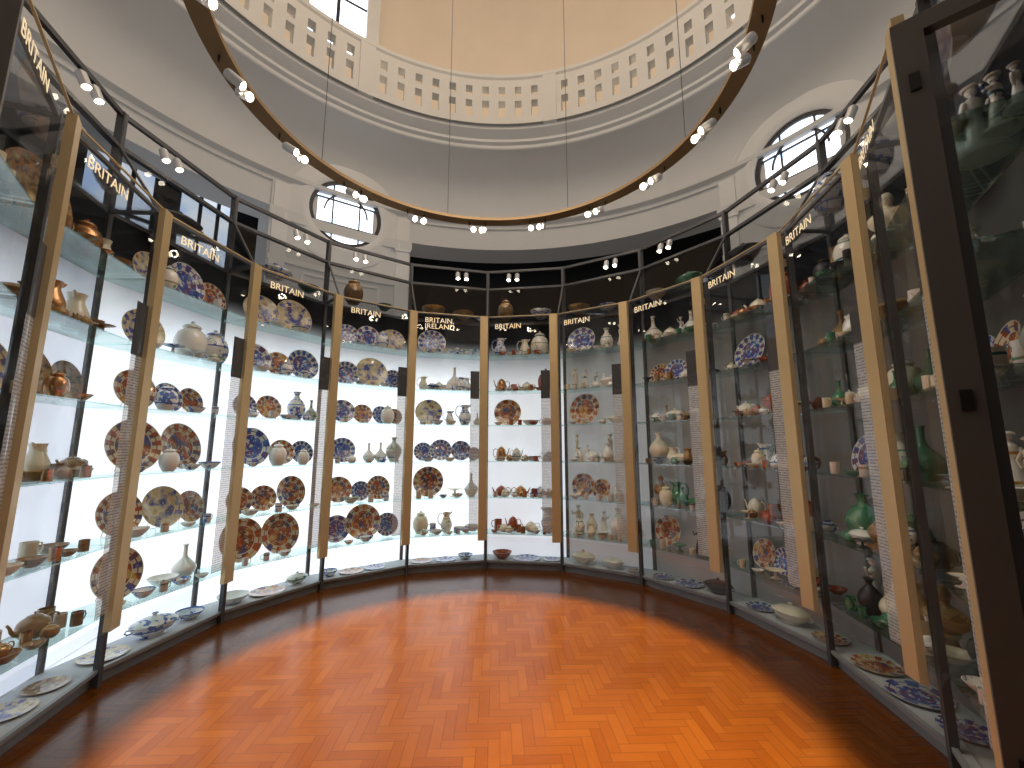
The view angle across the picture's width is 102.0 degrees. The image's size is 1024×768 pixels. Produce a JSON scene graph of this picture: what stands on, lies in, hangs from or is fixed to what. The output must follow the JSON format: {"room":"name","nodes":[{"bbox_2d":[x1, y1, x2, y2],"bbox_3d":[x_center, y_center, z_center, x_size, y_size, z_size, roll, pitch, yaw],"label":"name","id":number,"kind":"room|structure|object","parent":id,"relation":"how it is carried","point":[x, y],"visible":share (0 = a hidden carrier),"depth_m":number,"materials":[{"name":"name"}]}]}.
{"room":"museum gallery","nodes":[
{"label":"museum gallery","id":0,"kind":"room"},
{"bbox_2d":[0,568,948,767],"bbox_3d":[-0.204,1.927,2.737,19.600,0.003,19.600,0,-8,0],"label":"floor","id":1,"kind":"structure","parent":0,"point":[491,668],"depth_m":2.55,"materials":[{"name":"brown wood"}]},
{"bbox_2d":[0,0,81,602],"bbox_3d":[-2.200,-0.292,1.531,0.501,4.030,1.162,6,-11,-36],"label":"display case","id":2,"kind":"object","parent":1,"relation":"on","point":[23,79],"visible":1,"depth_m":1.95,"materials":[{"name":"clear glass"}]},
{"bbox_2d":[0,0,172,755],"bbox_3d":[-2.647,-0.159,2.422,0.480,4.030,1.114,2,-9,-14],"label":"display case","id":3,"kind":"object","parent":1,"relation":"on","point":[33,626],"visible":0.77,"depth_m":2.57,"materials":[{"name":"clear glass"}]},
{"bbox_2d":[41,114,261,685],"bbox_3d":[-2.698,-0.014,3.393,0.480,4.030,1.114,-1,-9,8],"label":"display case","id":4,"kind":"object","parent":1,"relation":"on","point":[161,612],"visible":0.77,"depth_m":3.34,"materials":[{"name":"clear glass"}]},
{"bbox_2d":[194,196,343,623],"bbox_3d":[-2.370,0.123,4.310,0.480,4.030,1.114,-5,-10,30],"label":"display case","id":5,"kind":"object","parent":1,"relation":"on","point":[284,520],"visible":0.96,"depth_m":4.32,"materials":[{"name":"clear glass"}]},
{"bbox_2d":[308,241,417,590],"bbox_3d":[-1.712,0.231,5.032,1.114,4.030,0.480,6,-11,-36],"label":"display case","id":6,"kind":"object","parent":1,"relation":"on","point":[369,522],"visible":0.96,"depth_m":5.04,"materials":[{"name":"clear glass"}]},
{"bbox_2d":[343,278,363,305],"bbox_3d":[-1.958,-1.145,5.130,0.231,0.331,0.231,-5,-10,32],"label":"jar","id":7,"kind":"object","parent":6,"relation":"on","point":[355,291],"depth_m":5.05,"materials":[{"name":"brown ceramic"}]},
{"bbox_2d":[401,263,488,574],"bbox_3d":[-0.824,0.294,5.451,1.114,4.030,0.480,2,-9,-14],"label":"display case","id":8,"kind":"object","parent":1,"relation":"on","point":[448,515],"visible":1,"depth_m":5.45,"materials":[{"name":"clear glass"}]},
{"bbox_2d":[485,266,567,571],"bbox_3d":[0.158,0.301,5.502,1.114,4.030,0.480,-1,-9,8],"label":"display case","id":9,"kind":"object","parent":1,"relation":"on","point":[522,502],"visible":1,"depth_m":5.54,"materials":[{"name":"clear glass"}]},
{"bbox_2d":[497,299,513,322],"bbox_3d":[-0.088,-1.037,5.806,0.222,0.317,0.222,1,-9,-9],"label":"jar","id":10,"kind":"object","parent":9,"relation":"on","point":[505,306],"depth_m":5.72,"materials":[{"name":"brown ceramic"}]},
{"bbox_2d":[556,248,654,585],"bbox_3d":[1.085,0.253,5.177,1.114,4.030,0.480,-5,-10,30],"label":"display case","id":11,"kind":"object","parent":1,"relation":"on","point":[600,533],"visible":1,"depth_m":5.17,"materials":[{"name":"clear glass"}]},
{"bbox_2d":[626,211,753,612],"bbox_3d":[1.815,0.156,4.527,0.480,4.030,1.114,6,-11,-36],"label":"display case","id":12,"kind":"object","parent":1,"relation":"on","point":[683,543],"visible":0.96,"depth_m":4.45,"materials":[{"name":"clear glass"}]},
{"bbox_2d":[700,141,877,664],"bbox_3d":[2.239,0.025,3.649,0.480,4.030,1.114,2,-9,-14],"label":"display case","id":13,"kind":"object","parent":1,"relation":"on","point":[780,603],"visible":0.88,"depth_m":3.44,"materials":[{"name":"clear glass"}]},
{"bbox_2d":[777,57,993,767],"bbox_3d":[2.290,-0.120,2.678,0.480,4.030,1.114,-1,-9,8],"label":"display case","id":14,"kind":"object","parent":1,"relation":"on","point":[887,674],"visible":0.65,"depth_m":2.48,"materials":[{"name":"clear glass"}]},
{"bbox_2d":[810,171,849,216],"bbox_3d":[2.387,-1.446,3.119,0.231,0.331,0.231,4,-10,-27],"label":"jar","id":15,"kind":"object","parent":14,"relation":"on","point":[837,208],"depth_m":3.08,"materials":[{"name":"ceramic"}]},
{"bbox_2d":[851,0,1023,767],"bbox_3d":[1.940,-0.260,1.746,0.501,4.030,1.162,-5,-10,30],"label":"display case","id":16,"kind":"object","parent":1,"relation":"on","point":[950,116],"visible":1,"depth_m":1.55,"materials":[{"name":"clear glass"}]},
{"bbox_2d":[21,0,1022,316],"bbox_3d":[-0.204,-2.129,3.343,15.400,8.200,15.400,0,-8,0],"label":"wall","id":17,"kind":"structure","parent":0,"point":[151,66],"depth_m":7.93,"materials":[{"name":"paint"}]},
{"bbox_2d":[239,0,734,116],"bbox_3d":[-0.204,-11.780,4.786,12.700,11.596,12.700,0,-8,0],"label":"dome","id":18,"kind":"object","parent":17,"relation":"on","point":[502,37],"visible":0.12,"depth_m":10.42,"materials":[{"name":"paint"}]},
{"bbox_2d":[183,0,776,232],"bbox_3d":[-0.204,-7.803,4.191,4.080,11.446,4.080,0,-8,0],"label":"ring pendant light","id":19,"kind":"object","parent":18,"relation":"hanging from","point":[747,48],"visible":1,"depth_m":3.75,"materials":[{"name":"brown metal"}]},
{"bbox_2d":[219,0,777,126],"bbox_3d":[-0.204,-6.614,4.014,9.840,1.150,9.840,0,-8,0],"label":"balustrade","id":20,"kind":"object","parent":17,"relation":"on","point":[366,60],"visible":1,"depth_m":7.98,"materials":[{"name":"paint"}]}
]}

